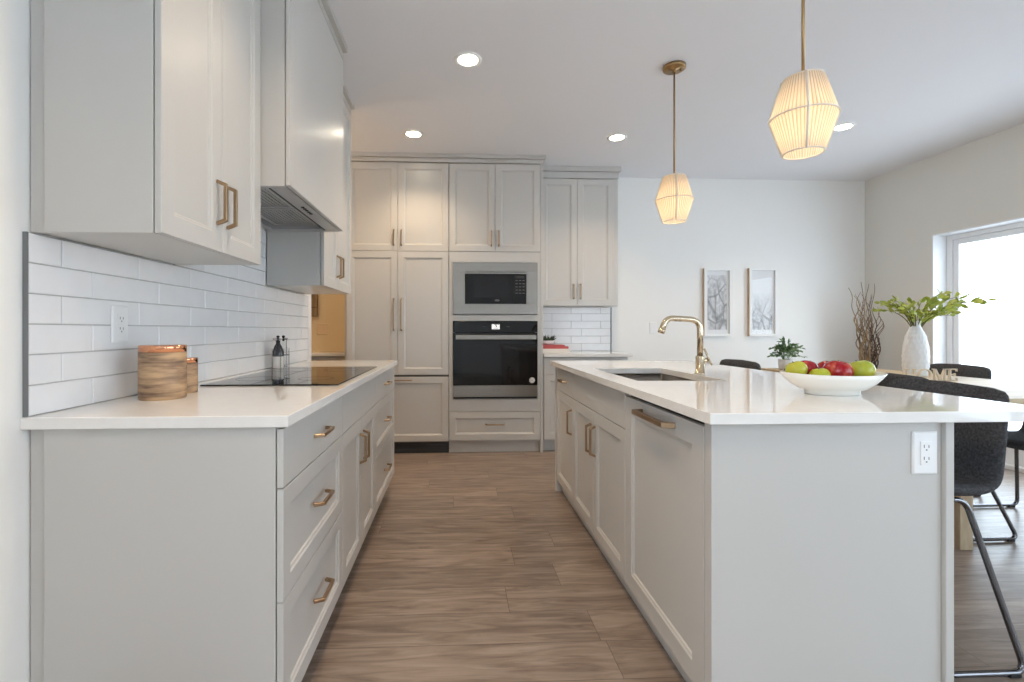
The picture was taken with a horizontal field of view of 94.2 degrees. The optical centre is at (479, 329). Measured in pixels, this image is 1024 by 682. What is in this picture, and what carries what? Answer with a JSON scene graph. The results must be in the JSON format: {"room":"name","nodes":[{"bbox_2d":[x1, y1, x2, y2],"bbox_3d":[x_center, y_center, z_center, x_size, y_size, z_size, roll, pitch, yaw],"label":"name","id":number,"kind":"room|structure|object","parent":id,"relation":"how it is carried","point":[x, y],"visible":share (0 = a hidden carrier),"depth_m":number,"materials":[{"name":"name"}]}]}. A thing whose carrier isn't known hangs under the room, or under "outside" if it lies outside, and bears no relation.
{"room":"kitchen","nodes":[
{"label":"kitchen","id":0,"kind":"room"},
{"bbox_2d":[0,0,310,681],"bbox_3d":[-1.149,-0.237,-0.052,0.120,2.740,7.200,0,0,-3],"label":"wall","id":1,"kind":"structure","parent":0,"point":[15,15],"depth_m":1.17,"materials":[{"name":"white paint"}]},
{"bbox_2d":[22,231,28,416],"bbox_3d":[-1.139,-0.014,1.193,0.012,0.466,0.003,0,0,-3],"label":"trim","id":2,"kind":"structure","parent":1,"relation":"attached to","point":[25,235],"depth_m":1.19,"materials":[{"name":"grey metal"}]},
{"bbox_2d":[31,0,260,264],"bbox_3d":[-0.976,-0.927,1.516,0.362,1.358,0.618,0,0,-3],"label":"upper cabinet","id":3,"kind":"object","parent":1,"relation":"attached to","point":[146,114],"visible":1,"depth_m":1.22,"materials":[{"name":"grey paint"}]},
{"bbox_2d":[29,226,308,415],"bbox_3d":[-1.190,-0.197,2.318,0.012,0.830,2.250,0,0,-3],"label":"backsplash","id":4,"kind":"structure","parent":1,"relation":"attached to","point":[227,317],"depth_m":1.57,"materials":[{"name":"white tile"}]},
{"bbox_2d":[111,305,127,342],"bbox_3d":[-1.142,-0.019,1.513,0.008,0.118,0.072,0,0,-3],"label":"wall outlet","id":5,"kind":"object","parent":4,"relation":"attached to","point":[119,314],"visible":1,"depth_m":1.50,"materials":[{"name":"white plastic"}]},
{"bbox_2d":[117,314,124,333],"bbox_3d":[-1.139,-0.019,1.513,0.002,0.066,0.033,0,0,-3],"label":"receptacle","id":6,"kind":"object","parent":5,"relation":"attached to","point":[120,317],"depth_m":1.51,"materials":[{"name":"grey plastic"}]},
{"bbox_2d":[261,0,347,231],"bbox_3d":[-0.954,-1.081,2.261,0.452,1.049,0.863,0,0,-3],"label":"range hood","id":7,"kind":"object","parent":1,"relation":"attached to","point":[303,45],"visible":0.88,"depth_m":2.00,"materials":[{"name":"grey paint"}]},
{"bbox_2d":[261,186,337,230],"bbox_3d":[-0.967,-0.589,2.260,0.386,0.066,0.823,0,0,-3],"label":"liner","id":8,"kind":"object","parent":7,"relation":"in","point":[282,208],"visible":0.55,"depth_m":2.35,"materials":[{"name":"silver metal"}]},
{"bbox_2d":[267,81,354,293],"bbox_3d":[-1.039,-0.930,3.038,0.351,1.352,0.695,0,0,-3],"label":"upper cabinet","id":9,"kind":"object","parent":1,"relation":"attached to","point":[300,262],"visible":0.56,"depth_m":2.71,"materials":[{"name":"grey paint"}]},
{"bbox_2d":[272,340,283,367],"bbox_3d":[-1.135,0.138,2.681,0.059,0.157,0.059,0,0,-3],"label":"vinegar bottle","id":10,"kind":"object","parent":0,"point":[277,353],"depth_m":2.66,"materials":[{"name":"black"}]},
{"bbox_2d":[543,340,554,344],"bbox_3d":[0.676,0.124,4.691,0.148,0.042,0.148,0,0,-3],"label":"pot","id":11,"kind":"object","parent":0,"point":[545,342],"depth_m":4.64,"materials":[{"name":"white ceramic"}]},
{"bbox_2d":[311,177,864,367],"bbox_3d":[0.417,-0.237,5.029,7.890,2.740,0.150,0,0,-3],"label":"wall","id":12,"kind":"structure","parent":0,"point":[812,231],"depth_m":5.06,"materials":[{"name":"white paint"}]},
{"bbox_2d":[311,294,317,316],"bbox_3d":[-1.764,-0.412,4.838,0.235,0.550,0.033,0,0,-3],"label":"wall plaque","id":13,"kind":"object","parent":12,"relation":"attached to","point":[314,297],"visible":0.2,"depth_m":4.83,"materials":[{"name":"brown wood"}]},
{"bbox_2d":[543,307,610,350],"bbox_3d":[0.976,-0.009,4.974,0.811,0.456,0.010,0,0,-3],"label":"backsplash","id":14,"kind":"structure","parent":12,"relation":"attached to","point":[578,328],"depth_m":4.97,"materials":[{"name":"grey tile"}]},
{"bbox_2d":[543,166,620,306],"bbox_3d":[0.995,-0.923,4.810,0.795,1.365,0.315,0,0,-3],"label":"upper cabinet","id":15,"kind":"object","parent":12,"relation":"attached to","point":[580,203],"visible":0.86,"depth_m":4.69,"materials":[{"name":"grey paint"}]},
{"bbox_2d":[611,307,611,350],"bbox_3d":[1.387,-0.010,4.992,0.009,0.456,0.012,0,0,-3],"label":"trim","id":16,"kind":"structure","parent":12,"relation":"attached to","point":[611,307],"depth_m":4.99,"materials":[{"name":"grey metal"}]},
{"bbox_2d":[703,268,731,335],"bbox_3d":[2.525,-0.293,5.031,0.304,0.717,0.035,0,0,-3],"label":"framed print","id":17,"kind":"object","parent":12,"relation":"attached to","point":[717,282],"visible":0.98,"depth_m":5.03,"materials":[{"name":"white paper"}]},
{"bbox_2d":[747,268,777,335],"bbox_3d":[3.017,-0.296,5.054,0.312,0.722,0.035,0,0,-3],"label":"framed print","id":18,"kind":"object","parent":12,"relation":"attached to","point":[762,283],"visible":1,"depth_m":5.06,"materials":[{"name":"white paper"}]},
{"bbox_2d":[301,450,1023,681],"bbox_3d":[0.562,1.163,0.741,7.990,0.060,9.030,0,0,-3],"label":"floor","id":19,"kind":"structure","parent":0,"point":[468,566],"depth_m":2.03,"materials":[{"name":"brown wood"}]},
{"bbox_2d":[31,397,341,681],"bbox_3d":[-0.823,0.692,1.531,0.669,0.883,0.634,0,0,-3],"label":"base cabinet","id":20,"kind":"object","parent":19,"relation":"on","point":[163,554],"visible":0.86,"depth_m":1.22,"materials":[{"name":"grey paint"}]},
{"bbox_2d":[20,360,396,429],"bbox_3d":[-0.866,0.234,2.303,0.658,0.030,2.211,0,0,-3],"label":"countertop","id":21,"kind":"structure","parent":20,"relation":"on","point":[211,406],"depth_m":1.32,"materials":[{"name":"white stone"}]},
{"bbox_2d":[138,344,186,400],"bbox_3d":[-1.018,0.133,1.530,0.133,0.172,0.133,0,0,-3],"label":"canister","id":22,"kind":"object","parent":21,"relation":"on","point":[162,368],"visible":1,"depth_m":1.48,"materials":[{"name":"brown wood"}]},
{"bbox_2d":[187,357,197,392],"bbox_3d":[-1.039,0.158,1.670,0.088,0.122,0.088,0,0,-3],"label":"canister","id":23,"kind":"object","parent":21,"relation":"on","point":[192,362],"visible":0.45,"depth_m":1.65,"materials":[{"name":"brown wood"}]},
{"bbox_2d":[271,335,289,368],"bbox_3d":[-1.134,0.124,2.716,0.075,0.186,0.144,0,0,-3],"label":"cruet","id":24,"kind":"object","parent":21,"relation":"on","point":[278,354],"visible":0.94,"depth_m":2.66,"materials":[{"name":"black glass"}]},
{"bbox_2d":[200,366,376,385],"bbox_3d":[-0.841,0.216,2.311,0.530,0.006,0.907,0,0,-3],"label":"cooktop","id":25,"kind":"object","parent":21,"relation":"in","point":[286,376],"visible":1,"depth_m":2.13,"materials":[{"name":"black glass"}]},
{"bbox_2d":[311,356,344,360],"bbox_3d":[-2.284,0.692,4.669,2.060,0.883,0.320,0,0,-3],"label":"pantry cabinet","id":26,"kind":"object","parent":19,"relation":"on","point":[313,358],"visible":0.02,"depth_m":4.58,"materials":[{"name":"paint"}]},
{"bbox_2d":[311,351,344,355],"bbox_3d":[-2.280,0.234,4.666,2.068,0.030,0.329,0,0,-3],"label":"countertop","id":27,"kind":"structure","parent":26,"relation":"on","point":[313,353],"depth_m":4.54,"materials":[{"name":"white stone"}]},
{"bbox_2d":[342,378,374,588],"bbox_3d":[-0.854,0.692,2.216,0.669,0.882,0.733,0,0,-3],"label":"base cabinet","id":28,"kind":"object","parent":19,"relation":"on","point":[358,408],"visible":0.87,"depth_m":2.16,"materials":[{"name":"grey paint"}]},
{"bbox_2d":[374,367,393,514],"bbox_3d":[-0.888,0.692,2.978,0.669,0.882,0.788,0,0,-3],"label":"base cabinet","id":29,"kind":"object","parent":19,"relation":"on","point":[384,382],"visible":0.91,"depth_m":2.93,"materials":[{"name":"grey paint"}]},
{"bbox_2d":[345,251,448,452],"bbox_3d":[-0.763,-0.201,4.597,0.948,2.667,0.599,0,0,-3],"label":"fridge","id":30,"kind":"object","parent":19,"relation":"on","point":[397,305],"visible":0.65,"depth_m":4.34,"materials":[{"name":"grey paint"}]},
{"bbox_2d":[351,162,448,251],"bbox_3d":[-0.754,-1.127,4.598,0.926,0.813,0.599,0,0,-3],"label":"upper cabinet","id":31,"kind":"object","parent":30,"relation":"on","point":[395,206],"visible":0.98,"depth_m":4.33,"materials":[{"name":"grey paint"}]},
{"bbox_2d":[351,152,545,164],"bbox_3d":[-0.307,-1.571,4.368,1.839,0.071,0.106,0,0,-3],"label":"trim","id":32,"kind":"structure","parent":31,"relation":"on","point":[355,156],"depth_m":4.33,"materials":[{"name":"grey paint"}]},
{"bbox_2d":[449,163,542,452],"bbox_3d":[0.147,-0.201,4.639,0.868,2.667,0.599,0,0,-3],"label":"tall cabinet","id":33,"kind":"object","parent":19,"relation":"on","point":[496,210],"visible":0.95,"depth_m":4.38,"materials":[{"name":"grey paint"}]},
{"bbox_2d":[453,321,537,398],"bbox_3d":[0.140,0.274,4.568,0.776,0.709,0.546,0,0,-3],"label":"wall oven","id":34,"kind":"object","parent":33,"relation":"in","point":[492,359],"visible":1,"depth_m":4.35,"materials":[{"name":"black glass"}]},
{"bbox_2d":[453,262,537,313],"bbox_3d":[0.140,-0.382,4.570,0.780,0.475,0.442,0,0,-3],"label":"microwave","id":35,"kind":"object","parent":33,"relation":"in","point":[478,287],"visible":1,"depth_m":4.35,"materials":[{"name":"silver metal"}]},
{"bbox_2d":[543,357,627,449],"bbox_3d":[0.981,0.692,4.677,0.795,0.883,0.599,0,0,-3],"label":"base cabinet","id":36,"kind":"object","parent":19,"relation":"on","point":[548,370],"visible":0.07,"depth_m":4.40,"materials":[{"name":"grey paint"}]},
{"bbox_2d":[543,351,632,356],"bbox_3d":[0.999,0.234,4.682,0.830,0.030,0.594,0,0,-3],"label":"countertop","id":37,"kind":"structure","parent":36,"relation":"on","point":[572,353],"depth_m":4.40,"materials":[{"name":"white stone"}]},
{"bbox_2d":[543,349,569,352],"bbox_3d":[0.731,0.200,4.683,0.285,0.036,0.190,0,0,-3],"label":"book","id":38,"kind":"object","parent":37,"relation":"on","point":[544,350],"visible":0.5,"depth_m":4.59,"materials":[{"name":"white paper"}]},
{"bbox_2d":[543,346,568,348],"bbox_3d":[0.726,0.171,4.688,0.275,0.022,0.180,0,0,-3],"label":"book","id":39,"kind":"object","parent":38,"relation":"on","point":[544,347],"visible":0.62,"depth_m":4.60,"materials":[{"name":"red paper"}]},
{"bbox_2d":[543,344,564,345],"bbox_3d":[0.708,0.152,4.692,0.240,0.014,0.170,0,0,-3],"label":"book","id":40,"kind":"object","parent":39,"relation":"on","point":[552,344],"visible":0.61,"depth_m":4.61,"materials":[{"name":"red paper"}]},
{"bbox_2d":[543,334,555,344],"bbox_3d":[0.679,0.094,4.690,0.165,0.101,0.150,0,0,-3],"label":"potted succulent","id":41,"kind":"object","parent":40,"relation":"on","point":[547,340],"visible":0.84,"depth_m":4.65,"materials":[{"name":"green plant"}]},
{"bbox_2d":[719,359,760,369],"bbox_3d":[1.510,0.664,3.102,0.470,0.938,0.522,0,0,-3],"label":"dining chair","id":42,"kind":"object","parent":19,"relation":"on","point":[728,362],"visible":0.05,"depth_m":3.09,"materials":[{"name":"black fabric"}]},
{"bbox_2d":[555,367,953,681],"bbox_3d":[0.925,0.692,2.337,0.680,0.883,2.085,0,0,-3],"label":"kitchen island","id":43,"kind":"object","parent":19,"relation":"on","point":[827,559],"visible":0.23,"depth_m":1.31,"materials":[{"name":"grey paint"}]},
{"bbox_2d":[557,368,573,502],"bbox_3d":[0.863,0.648,3.109,0.680,0.796,0.472,0,0,-3],"label":"base cabinet","id":44,"kind":"object","parent":43,"relation":"in","point":[565,398],"visible":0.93,"depth_m":3.09,"materials":[{"name":"grey paint"}]},
{"bbox_2d":[573,374,630,580],"bbox_3d":[0.893,0.648,2.429,0.680,0.796,0.885,0,0,-3],"label":"base cabinet","id":45,"kind":"object","parent":43,"relation":"in","point":[598,409],"visible":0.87,"depth_m":2.33,"materials":[{"name":"grey paint"}]},
{"bbox_2d":[625,395,704,681],"bbox_3d":[0.899,0.659,1.661,0.642,0.775,0.646,0,0,-3],"label":"dishwasher","id":46,"kind":"object","parent":43,"relation":"in","point":[665,448],"visible":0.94,"depth_m":1.58,"materials":[{"name":"grey paint"}]},
{"bbox_2d":[631,395,704,424],"bbox_3d":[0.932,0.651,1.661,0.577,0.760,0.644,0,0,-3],"label":"control panel","id":47,"kind":"object","parent":46,"relation":"in","point":[635,421],"depth_m":1.69,"materials":[{"name":"black plastic"}]},
{"bbox_2d":[550,360,1023,424],"bbox_3d":[1.054,0.234,2.341,0.994,0.030,2.148,0,0,-3],"label":"island countertop","id":48,"kind":"structure","parent":43,"relation":"on","point":[724,395],"depth_m":1.50,"materials":[{"name":"white stone"}]},
{"bbox_2d":[615,373,694,380],"bbox_3d":[0.866,0.354,2.387,0.437,0.208,0.710,0,0,-3],"label":"sink","id":49,"kind":"object","parent":48,"relation":"in","point":[635,376],"visible":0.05,"depth_m":2.73,"materials":[{"name":"silver metal"}]},
{"bbox_2d":[658,315,711,373],"bbox_3d":[1.029,0.073,2.383,0.280,0.291,0.057,0,0,-3],"label":"faucet","id":50,"kind":"object","parent":48,"relation":"on","point":[700,360],"visible":1,"depth_m":2.37,"materials":[{"name":"gold metal"}]},
{"bbox_2d":[779,371,887,395],"bbox_3d":[1.210,0.181,1.629,0.338,0.075,0.226,0,0,-3],"label":"fruit bowl","id":51,"kind":"object","parent":48,"relation":"on","point":[825,385],"visible":0.91,"depth_m":1.56,"materials":[{"name":"white ceramic"}]},
{"bbox_2d":[785,361,807,373],"bbox_3d":[1.084,0.136,1.623,0.065,0.061,0.065,0,0,20],"label":"apple","id":52,"kind":"object","parent":51,"relation":"on","point":[799,367],"visible":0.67,"depth_m":1.60,"materials":[{"name":"green food"}]},
{"bbox_2d":[802,360,818,373],"bbox_3d":[1.147,0.138,1.662,0.069,0.065,0.069,0,0,-16],"label":"apple","id":53,"kind":"object","parent":51,"relation":"in","point":[811,365],"visible":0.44,"depth_m":1.63,"materials":[{"name":"red food"}]},
{"bbox_2d":[809,367,830,375],"bbox_3d":[1.141,0.154,1.592,0.061,0.059,0.062,0,0,22],"label":"apple","id":54,"kind":"object","parent":51,"relation":"in","point":[819,371],"visible":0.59,"depth_m":1.57,"materials":[{"name":"green food"}]},
{"bbox_2d":[817,361,828,367],"bbox_3d":[1.243,0.141,1.696,0.067,0.063,0.067,0,0,13],"label":"apple","id":55,"kind":"object","parent":51,"relation":"in","point":[820,364],"visible":0.17,"depth_m":1.69,"materials":[{"name":"red food"}]},
{"bbox_2d":[822,360,853,375],"bbox_3d":[1.215,0.143,1.609,0.087,0.081,0.087,0,0,-15],"label":"apple","id":56,"kind":"object","parent":51,"relation":"in","point":[836,368],"visible":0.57,"depth_m":1.58,"materials":[{"name":"red food"}]},
{"bbox_2d":[850,360,875,375],"bbox_3d":[1.308,0.141,1.629,0.081,0.076,0.081,0,0,-12],"label":"apple","id":57,"kind":"object","parent":51,"relation":"in","point":[863,367],"visible":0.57,"depth_m":1.60,"materials":[{"name":"green food"}]},
{"bbox_2d":[911,431,936,473],"bbox_3d":[1.235,0.340,1.315,0.072,0.118,0.008,0,0,-3],"label":"island outlet","id":58,"kind":"object","parent":43,"relation":"attached to","point":[923,443],"visible":1,"depth_m":1.31,"materials":[{"name":"white plastic"}]},
{"bbox_2d":[920,441,931,464],"bbox_3d":[1.235,0.340,1.312,0.033,0.066,0.002,0,0,-3],"label":"receptacle","id":59,"kind":"object","parent":58,"relation":"attached to","point":[925,446],"depth_m":1.31,"materials":[{"name":"grey plastic"}]},
{"bbox_2d":[849,283,884,368],"bbox_3d":[3.926,0.323,4.819,0.317,1.619,0.220,0,0,30],"label":"arrangement","id":60,"kind":"object","parent":19,"relation":"on","point":[869,357],"visible":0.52,"depth_m":4.79,"materials":[{"name":"brown wood"}]},
{"bbox_2d":[761,368,1023,549],"bbox_3d":[2.897,0.728,3.160,0.925,0.809,1.810,0,0,-3],"label":"dining table","id":61,"kind":"object","parent":19,"relation":"on","point":[963,533],"visible":0.12,"depth_m":2.46,"materials":[{"name":"brown wood"}]},
{"bbox_2d":[767,336,805,368],"bbox_3d":[2.535,0.185,3.903,0.279,0.276,0.330,0,0,36],"label":"potted plant","id":62,"kind":"object","parent":61,"relation":"on","point":[793,348],"visible":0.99,"depth_m":3.90,"materials":[{"name":"green plant"}]},
{"bbox_2d":[904,369,957,380],"bbox_3d":[2.876,0.284,3.024,0.345,0.076,0.012,0,0,-3],"label":"sign","id":63,"kind":"object","parent":61,"relation":"on","point":[935,373],"visible":0.76,"depth_m":3.02,"materials":[{"name":"beige wood"}]},
{"bbox_2d":[872,289,996,376],"bbox_3d":[3.152,0.015,3.309,0.724,0.615,0.309,0,0,-3],"label":"vase","id":64,"kind":"object","parent":61,"relation":"on","point":[915,351],"visible":0.98,"depth_m":3.29,"materials":[{"name":"white ceramic"}]},
{"bbox_2d":[877,373,1017,541],"bbox_3d":[2.619,0.691,2.762,0.516,0.883,0.472,0,0,-3],"label":"dining chair","id":65,"kind":"object","parent":19,"relation":"on","point":[890,377],"visible":0.03,"depth_m":2.56,"materials":[{"name":"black metal"}]},
{"bbox_2d":[889,378,1023,678],"bbox_3d":[1.569,0.664,1.795,0.470,0.938,0.522,0,0,-3],"label":"bar stool","id":66,"kind":"object","parent":19,"relation":"on","point":[979,447],"visible":0.27,"depth_m":1.62,"materials":[{"name":"grey fabric"}]},
{"bbox_2d":[929,363,991,495],"bbox_3d":[3.288,0.691,3.463,0.516,0.883,0.472,0,0,-3],"label":"dining chair","id":67,"kind":"object","parent":19,"relation":"on","point":[972,371],"visible":0.05,"depth_m":3.42,"materials":[{"name":"grey fabric"}]},
{"bbox_2d":[973,422,1023,506],"bbox_3d":[3.318,0.691,2.813,0.516,0.883,0.472,0,0,-3],"label":"dining chair","id":68,"kind":"object","parent":19,"relation":"on","point":[1015,439],"visible":0.46,"depth_m":3.00,"materials":[{"name":"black metal"}]},
{"bbox_2d":[329,0,1023,180],"bbox_3d":[0.562,-1.657,0.741,7.990,0.100,9.030,0,0,-3],"label":"ceiling","id":69,"kind":"structure","parent":0,"point":[918,80],"depth_m":3.04,"materials":[{"name":"white paint"}]},
{"bbox_2d":[403,130,423,137],"bbox_3d":[-0.537,-1.604,3.893,0.164,0.006,0.164,0,0,-3],"label":"recessed light","id":70,"kind":"object","parent":69,"relation":"in","point":[409,133],"visible":1,"depth_m":3.89,"materials":[{"name":"white paint"}]},
{"bbox_2d":[454,52,481,67],"bbox_3d":[-0.066,-1.604,2.824,0.164,0.006,0.164,0,0,-3],"label":"recessed light","id":71,"kind":"object","parent":69,"relation":"in","point":[464,59],"visible":1,"depth_m":2.81,"materials":[{"name":"white paint"}]},
{"bbox_2d":[607,133,626,141],"bbox_3d":[1.150,-1.604,3.963,0.164,0.006,0.164,0,0,-3],"label":"recessed light","id":72,"kind":"object","parent":69,"relation":"in","point":[614,137],"visible":1,"depth_m":3.96,"materials":[{"name":"white paint"}]},
{"bbox_2d":[655,60,693,224],"bbox_3d":[1.189,-1.131,2.894,0.221,0.950,0.221,0,0,-3],"label":"pendant lamp","id":73,"kind":"object","parent":69,"relation":"hanging from","point":[674,199],"visible":1,"depth_m":2.84,"materials":[{"name":"beige fabric"}]},
{"bbox_2d":[767,0,840,159],"bbox_3d":[1.191,-1.127,1.746,0.221,0.960,0.221,0,0,-3],"label":"pendant lamp","id":74,"kind":"object","parent":69,"relation":"hanging from","point":[805,112],"visible":1,"depth_m":1.69,"materials":[{"name":"beige fabric"}]},
{"bbox_2d":[834,122,855,131],"bbox_3d":[2.880,-1.604,3.757,0.164,0.006,0.164,0,0,-3],"label":"recessed light","id":75,"kind":"object","parent":69,"relation":"in","point":[844,126],"visible":0.84,"depth_m":3.74,"materials":[{"name":"white paint"}]},
{"bbox_2d":[865,123,1023,370],"bbox_3d":[4.455,-0.237,0.868,0.200,2.740,8.530,0,0,-3],"label":"wall","id":76,"kind":"structure","parent":0,"point":[978,182],"depth_m":4.49,"materials":[{"name":"white paint"}]},
{"bbox_2d":[932,217,1023,472],"bbox_3d":[4.340,0.127,3.377,0.202,2.013,2.054,0,0,-3],"label":"window","id":77,"kind":"structure","parent":76,"relation":"in","point":[946,246],"depth_m":4.34,"materials":[{"name":"white paint"}]},
{"label":"outside","id":78,"kind":"structure","parent":0,"visible":0},
{"bbox_2d":[961,340,1023,430],"bbox_3d":[14.531,1.383,10.670,90.000,0.300,100.000,0,0,-3],"label":"ground","id":79,"kind":"structure","parent":78,"point":[1005,359],"depth_m":20.55,"materials":[{"name":"white"}]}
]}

